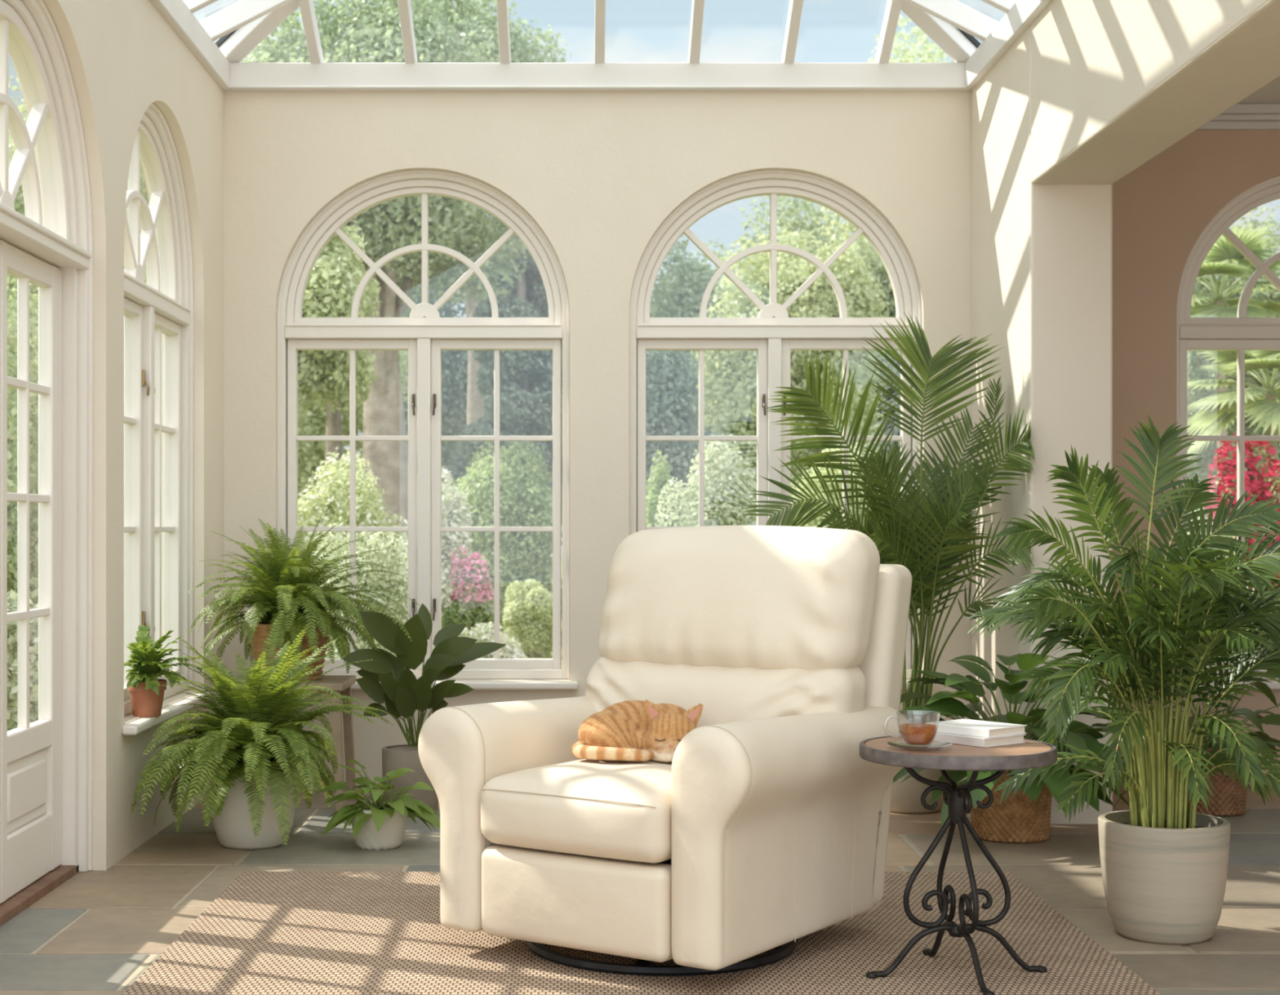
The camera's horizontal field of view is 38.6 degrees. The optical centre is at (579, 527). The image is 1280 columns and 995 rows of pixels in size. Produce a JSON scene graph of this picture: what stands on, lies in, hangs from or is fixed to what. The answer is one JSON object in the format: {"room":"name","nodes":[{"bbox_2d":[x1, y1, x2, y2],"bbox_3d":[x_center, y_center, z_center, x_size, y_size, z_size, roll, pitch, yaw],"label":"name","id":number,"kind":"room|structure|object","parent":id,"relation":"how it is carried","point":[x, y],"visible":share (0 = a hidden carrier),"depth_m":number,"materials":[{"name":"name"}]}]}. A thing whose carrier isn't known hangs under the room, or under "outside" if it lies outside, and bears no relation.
{"room":"sunroom","nodes":[
{"label":"sunroom","id":0,"kind":"room"},
{"bbox_2d":[43,0,224,870],"bbox_3d":[-1.556,-0.330,3.960,0.185,2.980,7.120,0,0,0],"label":"wall","id":1,"kind":"structure","parent":0,"point":[124,57],"depth_m":5.94,"materials":[{"name":"beige paint"}]},
{"bbox_2d":[0,0,93,926],"bbox_3d":[-1.581,-0.215,4.990,0.165,2.561,1.312,0,0,0],"label":"door","id":2,"kind":"structure","parent":1,"relation":"in","point":[46,763],"depth_m":5.47,"materials":[{"name":"white paint"}]},
{"bbox_2d":[121,102,217,735],"bbox_3d":[-1.524,-0.420,6.490,0.220,2.169,1.320,0,0,0],"label":"window","id":3,"kind":"structure","parent":1,"relation":"in","point":[158,313],"depth_m":6.79,"materials":[{"name":"white paint"}]},
{"bbox_2d":[124,625,204,717],"bbox_3d":[-1.383,0.480,6.131,0.269,0.303,0.363,0,0,0],"label":"potted plant","id":4,"kind":"object","parent":3,"relation":"on","point":[146,691],"visible":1,"depth_m":6.07,"materials":[{"name":"green plant"}]},
{"bbox_2d":[507,559,562,667],"bbox_3d":[2.500,1.355,30.000,85.000,0.310,80.000,0,0,0],"label":"lawn","id":5,"kind":"structure","parent":0,"point":[544,656],"depth_m":17.21,"materials":[{"name":"green plant"}]},
{"bbox_2d":[7,286,38,605],"bbox_3d":[-3.682,-0.251,10.954,1.320,3.304,0.986,0,0,-9],"label":"tree","id":6,"kind":"object","parent":5,"relation":"on","point":[11,367],"visible":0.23,"depth_m":10.82,"materials":[{"name":"green plant"}]},
{"bbox_2d":[7,589,38,731],"bbox_3d":[-2.832,0.854,9.186,0.711,1.096,0.723,0,0,37],"label":"shrub","id":7,"kind":"object","parent":5,"relation":"on","point":[12,597],"visible":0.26,"depth_m":8.97,"materials":[{"name":"green plant"}]},
{"bbox_2d":[7,275,38,563],"bbox_3d":[-4.529,-0.723,16.012,1.431,4.248,1.246,0,0,8],"label":"tree","id":8,"kind":"object","parent":5,"relation":"on","point":[34,299],"visible":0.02,"depth_m":15.77,"materials":[{"name":"green plant"}]},
{"bbox_2d":[7,67,149,563],"bbox_3d":[-7.254,-2.484,24.077,3.585,7.973,3.532,0,0,-22],"label":"tree","id":9,"kind":"object","parent":5,"relation":"on","point":[19,202],"visible":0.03,"depth_m":23.36,"materials":[{"name":"green plant"}]},
{"bbox_2d":[124,208,146,284],"bbox_3d":[-3.201,-0.513,13.007,1.025,3.828,0.895,0,0,-3],"label":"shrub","id":10,"kind":"object","parent":5,"relation":"on","point":[145,268],"visible":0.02,"depth_m":12.85,"materials":[{"name":"green plant"}]},
{"bbox_2d":[140,28,302,273],"bbox_3d":[-5.803,-3.289,28.962,3.562,9.582,3.510,0,0,39],"label":"tree","id":11,"kind":"object","parent":5,"relation":"on","point":[146,195],"visible":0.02,"depth_m":28.92,"materials":[{"name":"green plant"}]},
{"bbox_2d":[297,220,382,427],"bbox_3d":[-2.406,-0.617,14.868,1.642,4.238,1.504,0,0,-33],"label":"tree","id":12,"kind":"object","parent":5,"relation":"on","point":[332,284],"visible":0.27,"depth_m":14.71,"materials":[{"name":"green plant"}]},
{"bbox_2d":[297,446,408,614],"bbox_3d":[-1.650,0.414,13.027,1.000,1.974,0.848,0,0,0],"label":"flowering bush","id":13,"kind":"object","parent":5,"relation":"on","point":[332,500],"visible":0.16,"depth_m":12.85,"materials":[{"name":"green plant"}]},
{"bbox_2d":[297,315,409,537],"bbox_3d":[-5.402,-2.559,36.033,4.596,8.123,3.223,0,0,-5],"label":"tree","id":14,"kind":"object","parent":5,"relation":"on","point":[310,453],"visible":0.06,"depth_m":35.10,"materials":[{"name":"green plant"}]},
{"bbox_2d":[311,270,399,484],"bbox_3d":[-3.562,-2.156,25.873,2.081,7.316,1.820,0,0,40],"label":"slim tree","id":15,"kind":"object","parent":5,"relation":"on","point":[333,422],"visible":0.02,"depth_m":25.93,"materials":[{"name":"green plant"}]},
{"bbox_2d":[309,522,408,658],"bbox_3d":[-1.288,0.688,10.991,0.731,1.428,0.618,0,0,0],"label":"bush","id":16,"kind":"object","parent":5,"relation":"on","point":[387,580],"visible":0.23,"depth_m":10.86,"materials":[{"name":"green plant"}]},
{"bbox_2d":[240,0,527,612],"bbox_3d":[-2.510,-2.576,21.072,3.706,8.163,3.870,0,0,22],"label":"broad tree","id":17,"kind":"object","parent":5,"relation":"on","point":[387,227],"visible":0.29,"depth_m":20.54,"materials":[{"name":"green plant"}]},
{"bbox_2d":[359,210,502,471],"bbox_3d":[-3.001,-3.183,42.096,4.646,9.371,4.260,0,0,-4],"label":"tree","id":18,"kind":"object","parent":5,"relation":"on","point":[452,411],"visible":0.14,"depth_m":40.94,"materials":[{"name":"green plant"}]},
{"bbox_2d":[441,466,473,624],"bbox_3d":[-1.163,0.434,15.532,0.536,1.935,0.493,0,0,0],"label":"bush","id":19,"kind":"object","parent":5,"relation":"on","point":[451,540],"visible":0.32,"depth_m":15.43,"materials":[{"name":"green plant"}]},
{"bbox_2d":[441,545,493,638],"bbox_3d":[-0.866,0.768,13.978,0.466,1.268,0.347,0,0,0],"label":"flowering bush","id":20,"kind":"object","parent":5,"relation":"on","point":[473,603],"visible":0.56,"depth_m":13.89,"materials":[{"name":"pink plant"}]},
{"bbox_2d":[376,0,570,444],"bbox_3d":[-1.368,-3.901,30.029,3.522,10.807,4.181,0,0,31],"label":"spreading tree","id":21,"kind":"object","parent":5,"relation":"on","point":[475,403],"visible":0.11,"depth_m":29.78,"materials":[{"name":"green plant"}]},
{"bbox_2d":[457,622,528,658],"bbox_3d":[-0.614,1.009,12.018,0.576,0.786,0.514,0,0,43],"label":"hydrangea","id":22,"kind":"object","parent":5,"relation":"on","point":[511,651],"visible":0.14,"depth_m":11.92,"materials":[{"name":"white plant"}]},
{"bbox_2d":[441,215,562,525],"bbox_3d":[-0.813,-1.848,25.002,2.365,6.702,2.458,0,0,0],"label":"tree","id":23,"kind":"object","parent":5,"relation":"on","point":[526,376],"visible":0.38,"depth_m":24.41,"materials":[{"name":"green plant"}]},
{"bbox_2d":[441,440,562,639],"bbox_3d":[-0.788,0.229,18.977,1.414,2.344,1.221,0,0,0],"label":"bush","id":24,"kind":"object","parent":5,"relation":"on","point":[524,556],"visible":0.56,"depth_m":18.67,"materials":[{"name":"green plant"}]},
{"bbox_2d":[502,578,552,657],"bbox_3d":[-0.451,0.938,17.009,0.537,0.928,0.468,0,0,0],"label":"bush","id":25,"kind":"object","parent":5,"relation":"on","point":[527,616],"visible":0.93,"depth_m":16.87,"materials":[{"name":"green plant"}]},
{"bbox_2d":[488,308,662,524],"bbox_3d":[0.103,-2.200,36.191,4.626,7.405,3.909,0,0,-12],"label":"tree","id":26,"kind":"object","parent":5,"relation":"on","point":[549,474],"visible":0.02,"depth_m":36.31,"materials":[{"name":"green plant"}]},
{"bbox_2d":[645,449,688,526],"bbox_3d":[0.722,0.358,15.990,0.529,2.086,0.420,0,0,15],"label":"shrub","id":27,"kind":"object","parent":5,"relation":"on","point":[660,477],"visible":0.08,"depth_m":15.93,"materials":[{"name":"green plant"}]},
{"bbox_2d":[645,234,732,451],"bbox_3d":[1.776,-1.693,29.940,2.418,6.392,2.159,0,0,-29],"label":"tree","id":28,"kind":"object","parent":5,"relation":"on","point":[686,291],"visible":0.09,"depth_m":29.28,"materials":[{"name":"green plant"}]},
{"bbox_2d":[645,350,733,526],"bbox_3d":[0.856,-0.258,19.024,1.499,3.522,1.254,0,0,-13],"label":"tree","id":29,"kind":"object","parent":5,"relation":"on","point":[671,402],"visible":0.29,"depth_m":18.62,"materials":[{"name":"green plant"}]},
{"bbox_2d":[654,431,756,526],"bbox_3d":[1.098,0.330,13.987,0.946,2.143,0.688,0,0,-28],"label":"shrub","id":30,"kind":"object","parent":5,"relation":"on","point":[731,486],"visible":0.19,"depth_m":13.87,"materials":[{"name":"green plant"}]},
{"bbox_2d":[686,195,863,289],"bbox_3d":[4.731,-3.143,40.161,5.098,9.290,4.150,0,0,3],"label":"tree","id":31,"kind":"object","parent":5,"relation":"on","point":[792,211],"visible":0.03,"depth_m":39.07,"materials":[{"name":"green plant"}]},
{"bbox_2d":[685,218,888,518],"bbox_3d":[2.393,-1.028,21.137,2.414,5.063,2.174,0,0,-12],"label":"sunlit tree","id":32,"kind":"object","parent":5,"relation":"on","point":[731,380],"visible":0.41,"depth_m":20.59,"materials":[{"name":"green plant"}]},
{"bbox_2d":[790,442,888,526],"bbox_3d":[2.097,0.347,14.992,1.137,2.109,0.940,0,0,14],"label":"shrub","id":33,"kind":"object","parent":5,"relation":"on","point":[815,522],"visible":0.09,"depth_m":14.80,"materials":[{"name":"green plant"}]},
{"bbox_2d":[807,232,900,504],"bbox_3d":[4.006,-1.291,24.004,2.342,5.589,2.552,0,0,-27],"label":"bushy tree","id":34,"kind":"object","parent":5,"relation":"on","point":[880,272],"visible":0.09,"depth_m":23.47,"materials":[{"name":"green plant"}]},
{"bbox_2d":[813,14,955,272],"bbox_3d":[5.461,-3.080,27.132,3.783,9.165,3.110,0,0,14],"label":"tree","id":35,"kind":"object","parent":5,"relation":"on","point":[907,57],"visible":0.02,"depth_m":26.66,"materials":[{"name":"green plant"}]},
{"bbox_2d":[1186,350,1191,382],"bbox_3d":[6.432,-1.821,23.946,3.158,6.647,2.409,0,0,0],"label":"tree","id":36,"kind":"object","parent":5,"relation":"on","point":[1188,354],"visible":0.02,"depth_m":23.43,"materials":[{"name":"green plant"}]},
{"bbox_2d":[1186,507,1235,657],"bbox_3d":[3.956,0.567,11.511,0.505,1.670,0.435,0,0,0],"label":"shrub","id":37,"kind":"object","parent":5,"relation":"on","point":[1198,518],"visible":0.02,"depth_m":11.46,"materials":[{"name":"green plant"}]},
{"bbox_2d":[1186,276,1236,519],"bbox_3d":[11.971,-1.789,35.805,5.814,6.584,5.368,0,0,23],"label":"tree","id":38,"kind":"object","parent":5,"relation":"on","point":[1212,374],"visible":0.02,"depth_m":34.40,"materials":[{"name":"green plant"}]},
{"bbox_2d":[1186,350,1279,499],"bbox_3d":[5.394,-0.077,14.207,1.595,3.157,1.613,0,0,0],"label":"fan palm","id":39,"kind":"object","parent":5,"relation":"on","point":[1264,403],"visible":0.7,"depth_m":14.11,"materials":[{"name":"green plant"}]},
{"bbox_2d":[1186,201,1279,524],"bbox_3d":[9.636,-1.579,26.052,3.015,6.166,2.888,0,0,31],"label":"tree","id":40,"kind":"object","parent":5,"relation":"on","point":[1202,473],"visible":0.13,"depth_m":25.79,"materials":[{"name":"green plant"}]},
{"bbox_2d":[1190,222,1279,485],"bbox_3d":[6.156,-0.710,17.509,1.937,4.421,1.959,0,0,0],"label":"fan palm","id":41,"kind":"object","parent":5,"relation":"on","point":[1223,258],"visible":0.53,"depth_m":17.16,"materials":[{"name":"green plant"}]},
{"bbox_2d":[1204,432,1279,655],"bbox_3d":[4.815,0.353,12.979,0.722,2.096,0.671,0,0,-15],"label":"flowering bush","id":42,"kind":"object","parent":5,"relation":"on","point":[1254,484],"visible":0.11,"depth_m":13.01,"materials":[{"name":"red plant"}]},
{"bbox_2d":[150,0,1052,91],"bbox_3d":[0.075,-2.294,4.085,3.639,0.988,7.370,0,0,0],"label":"skylight","id":43,"kind":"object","parent":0,"point":[240,27],"depth_m":7.48,"materials":[{"name":"white paint"}]},
{"bbox_2d":[0,785,1279,994],"bbox_3d":[1.768,1.120,3.900,6.864,0.120,7.400,0,0,0],"label":"floor","id":44,"kind":"structure","parent":0,"point":[97,932],"depth_m":5.31,"materials":[{"name":"grey tile"}]},
{"bbox_2d":[130,611,395,849],"bbox_3d":[-1.086,0.673,6.068,0.807,0.774,1.156,0,0,13],"label":"potted fern","id":45,"kind":"object","parent":44,"relation":"on","point":[251,802],"visible":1,"depth_m":5.95,"materials":[{"name":"green plant"}]},
{"bbox_2d":[211,765,294,849],"bbox_3d":[-1.090,0.935,6.100,0.276,0.250,0.276,0,0,0],"label":"pot","id":46,"kind":"object","parent":45,"relation":"on","point":[233,829],"depth_m":5.99,"materials":[{"name":"white ceramic"}]},
{"bbox_2d":[242,675,356,812],"bbox_3d":[-1.070,0.818,6.930,0.404,0.486,0.384,0,0,0],"label":"plant stand","id":47,"kind":"object","parent":44,"relation":"on","point":[341,684],"visible":0.36,"depth_m":6.77,"materials":[{"name":"brown wood"}]},
{"bbox_2d":[188,514,434,680],"bbox_3d":[-1.048,0.263,6.923,0.936,0.632,0.936,0,0,-23],"label":"potted fern","id":48,"kind":"object","parent":47,"relation":"on","point":[286,584],"visible":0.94,"depth_m":6.81,"materials":[{"name":"green plant"}]},
{"bbox_2d":[248,621,328,680],"bbox_3d":[-1.100,0.467,6.930,0.314,0.215,0.314,0,0,0],"label":"pot","id":49,"kind":"object","parent":48,"relation":"on","point":[261,633],"depth_m":6.83,"materials":[{"name":"ceramic"}]},
{"bbox_2d":[316,759,439,850],"bbox_3d":[-0.658,0.916,6.054,0.436,0.287,0.390,0,0,0],"label":"plant","id":50,"kind":"object","parent":44,"relation":"on","point":[377,825],"visible":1,"depth_m":6.00,"materials":[{"name":"green plant"}]},
{"bbox_2d":[342,603,506,817],"bbox_3d":[-0.566,0.672,6.751,0.588,0.775,0.340,0,0,0],"label":"rubber plant","id":51,"kind":"object","parent":44,"relation":"on","point":[402,693],"visible":0.85,"depth_m":6.70,"materials":[{"name":"green plant"}]},
{"bbox_2d":[121,871,1161,994],"bbox_3d":[0.141,1.054,4.085,2.342,0.010,2.970,0,0,0],"label":"rug","id":52,"kind":"object","parent":44,"relation":"on","point":[267,933],"visible":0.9,"depth_m":4.47,"materials":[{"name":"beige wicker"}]},
{"bbox_2d":[417,525,911,976],"bbox_3d":[0.268,0.521,4.691,0.949,1.056,1.101,0,0,35],"label":"recliner armchair","id":53,"kind":"object","parent":52,"relation":"on","point":[766,828],"visible":0.93,"depth_m":4.45,"materials":[{"name":"beige leather"}]},
{"bbox_2d":[480,759,671,863],"bbox_3d":[0.130,0.671,4.492,0.534,0.189,0.618,0,0,35],"label":"seat cushion","id":54,"kind":"object","parent":53,"relation":"on","point":[548,811],"depth_m":4.27,"materials":[{"name":"beige leather"}]},
{"bbox_2d":[570,697,703,762],"bbox_3d":[0.149,0.505,4.579,0.333,0.162,0.256,0,0,12],"label":"cat","id":55,"kind":"object","parent":53,"relation":"on","point":[637,731],"visible":0.9,"depth_m":4.51},
{"bbox_2d":[584,656,866,728],"bbox_3d":[0.361,0.467,4.824,0.800,0.248,0.283,0,0,35],"label":"lumbar cushion","id":56,"kind":"object","parent":53,"relation":"on","point":[730,689],"depth_m":4.68,"materials":[{"name":"beige leather"}]},
{"bbox_2d":[598,525,879,670],"bbox_3d":[0.411,0.194,4.897,0.784,0.402,0.319,0,0,35],"label":"cushion","id":57,"kind":"object","parent":53,"relation":"on","point":[705,597],"depth_m":4.76,"materials":[{"name":"beige leather"}]},
{"bbox_2d":[859,734,1057,994],"bbox_3d":[0.888,0.779,4.285,0.455,0.540,0.455,0,0,36],"label":"side table","id":58,"kind":"object","parent":52,"relation":"on","point":[1031,754],"visible":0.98,"depth_m":4.26,"materials":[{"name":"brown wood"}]},
{"bbox_2d":[887,741,952,750],"bbox_3d":[0.786,0.504,4.210,0.148,0.012,0.148,0,0,0],"label":"saucer","id":59,"kind":"object","parent":58,"relation":"on","point":[890,743],"visible":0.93,"depth_m":4.20,"materials":[{"name":"clear glass"}]},
{"bbox_2d":[883,711,940,747],"bbox_3d":[0.774,0.466,4.214,0.118,0.080,0.100,0,0,26],"label":"teacup","id":60,"kind":"object","parent":59,"relation":"on","point":[920,734],"visible":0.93,"depth_m":4.18,"materials":[{"name":"clear glass"}]},
{"bbox_2d":[932,732,1026,747],"bbox_3d":[0.942,0.500,4.358,0.149,0.021,0.195,0,0,-37],"label":"book","id":61,"kind":"object","parent":58,"relation":"on","point":[983,742],"visible":0.61,"depth_m":4.29,"materials":[{"name":"white paper"}]},
{"bbox_2d":[925,719,1026,737],"bbox_3d":[0.950,0.479,4.366,0.145,0.020,0.188,0,0,-40],"label":"book","id":62,"kind":"object","parent":61,"relation":"on","point":[970,727],"visible":0.86,"depth_m":4.32,"materials":[{"name":"white paper"}]},
{"bbox_2d":[741,311,1035,813],"bbox_3d":[1.092,0.130,6.771,1.050,1.860,1.015,0,0,0],"label":"potted palm","id":63,"kind":"object","parent":44,"relation":"on","point":[924,534],"visible":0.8,"depth_m":6.70,"materials":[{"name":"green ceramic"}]},
{"bbox_2d":[890,768,943,813],"bbox_3d":[1.245,0.902,6.860,0.310,0.315,0.310,0,0,0],"label":"pot","id":64,"kind":"object","parent":63,"relation":"on","point":[905,796],"depth_m":6.73,"materials":[{"name":"beige ceramic"}]},
{"bbox_2d":[893,653,1136,843],"bbox_3d":[1.465,0.735,6.198,1.037,0.650,0.832,0,0,45],"label":"potted plant","id":65,"kind":"object","parent":44,"relation":"on","point":[1025,819],"visible":0.48,"depth_m":6.13,"materials":[{"name":"plant"}]},
{"bbox_2d":[969,770,1052,843],"bbox_3d":[1.475,0.927,6.240,0.289,0.266,0.289,0,0,0],"label":"pot","id":66,"kind":"object","parent":65,"relation":"on","point":[1020,820],"depth_m":6.13,"materials":[{"name":"wicker"}]},
{"bbox_2d":[965,413,1279,945],"bbox_3d":[1.511,0.381,4.692,1.023,1.357,0.874,0,0,29],"label":"potted palm","id":67,"kind":"object","parent":44,"relation":"on","point":[1164,864],"visible":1,"depth_m":4.65,"materials":[{"name":"plant"}]},
{"bbox_2d":[1097,809,1230,945],"bbox_3d":[1.520,0.909,4.745,0.328,0.302,0.328,0,0,0],"label":"pot","id":68,"kind":"object","parent":67,"relation":"on","point":[1164,877],"depth_m":4.62,"materials":[{"name":"beige ceramic"}]},
{"bbox_2d":[1112,649,1279,816],"bbox_3d":[2.378,0.723,6.880,0.848,0.700,1.027,0,0,0],"label":"potted plant","id":69,"kind":"object","parent":44,"relation":"on","point":[1228,799],"visible":0.18,"depth_m":6.69,"materials":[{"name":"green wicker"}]},
{"bbox_2d":[1186,743,1247,816],"bbox_3d":[2.360,0.935,6.800,0.264,0.250,0.264,0,0,0],"label":"pot","id":70,"kind":"object","parent":69,"relation":"on","point":[1228,799],"depth_m":6.69,"materials":[{"name":"brown wicker"}]},
{"bbox_2d":[224,91,1279,785],"bbox_3d":[1.718,-0.370,7.645,6.964,3.060,0.250,0,0,0],"label":"wall","id":71,"kind":"structure","parent":0,"point":[599,173],"depth_m":7.52,"materials":[{"name":"beige paint"}]},
{"bbox_2d":[276,169,577,689],"bbox_3d":[-0.646,-0.411,7.580,1.284,2.151,0.220,0,0,0],"label":"window","id":72,"kind":"structure","parent":71,"relation":"in","point":[424,334],"depth_m":7.60,"materials":[{"name":"white paint"}]},
{"bbox_2d":[629,169,933,689],"bbox_3d":[0.813,-0.411,7.580,1.284,2.151,0.220,0,0,0],"label":"window","id":73,"kind":"structure","parent":71,"relation":"in","point":[773,334],"depth_m":7.60,"materials":[{"name":"white paint"}]},
{"bbox_2d":[1115,764,1279,786],"bbox_3d":[3.557,1.018,7.508,3.287,0.085,0.024,0,0,0],"label":"baseboard","id":74,"kind":"structure","parent":71,"relation":"attached to","point":[1249,783],"depth_m":7.50,"materials":[{"name":"beige paint"}]},
{"bbox_2d":[1173,175,1279,689],"bbox_3d":[3.070,-0.411,7.580,1.284,2.151,0.220,0,0,0],"label":"window","id":75,"kind":"structure","parent":71,"relation":"in","point":[1241,333],"depth_m":7.60,"materials":[{"name":"white paint"}]},
{"bbox_2d":[1196,103,1279,129],"bbox_3d":[3.557,-1.690,7.495,3.287,0.100,0.050,0,0,0],"label":"trim","id":76,"kind":"structure","parent":71,"relation":"attached to","point":[1240,116],"depth_m":7.49,"materials":[{"name":"paint"}]},
{"bbox_2d":[971,0,1279,823],"bbox_3d":[1.764,-0.330,3.960,0.298,2.980,7.120,0,0,0],"label":"wall","id":77,"kind":"structure","parent":0,"point":[1091,91],"depth_m":6.53,"materials":[{"name":"beige paint"}]},
{"bbox_2d":[1237,75,1279,103],"bbox_3d":[3.557,-1.815,3.960,3.287,0.150,7.120,0,0,0],"label":"ceiling","id":78,"kind":"structure","parent":0,"point":[1269,93],"depth_m":7.33,"materials":[{"name":"paint"}]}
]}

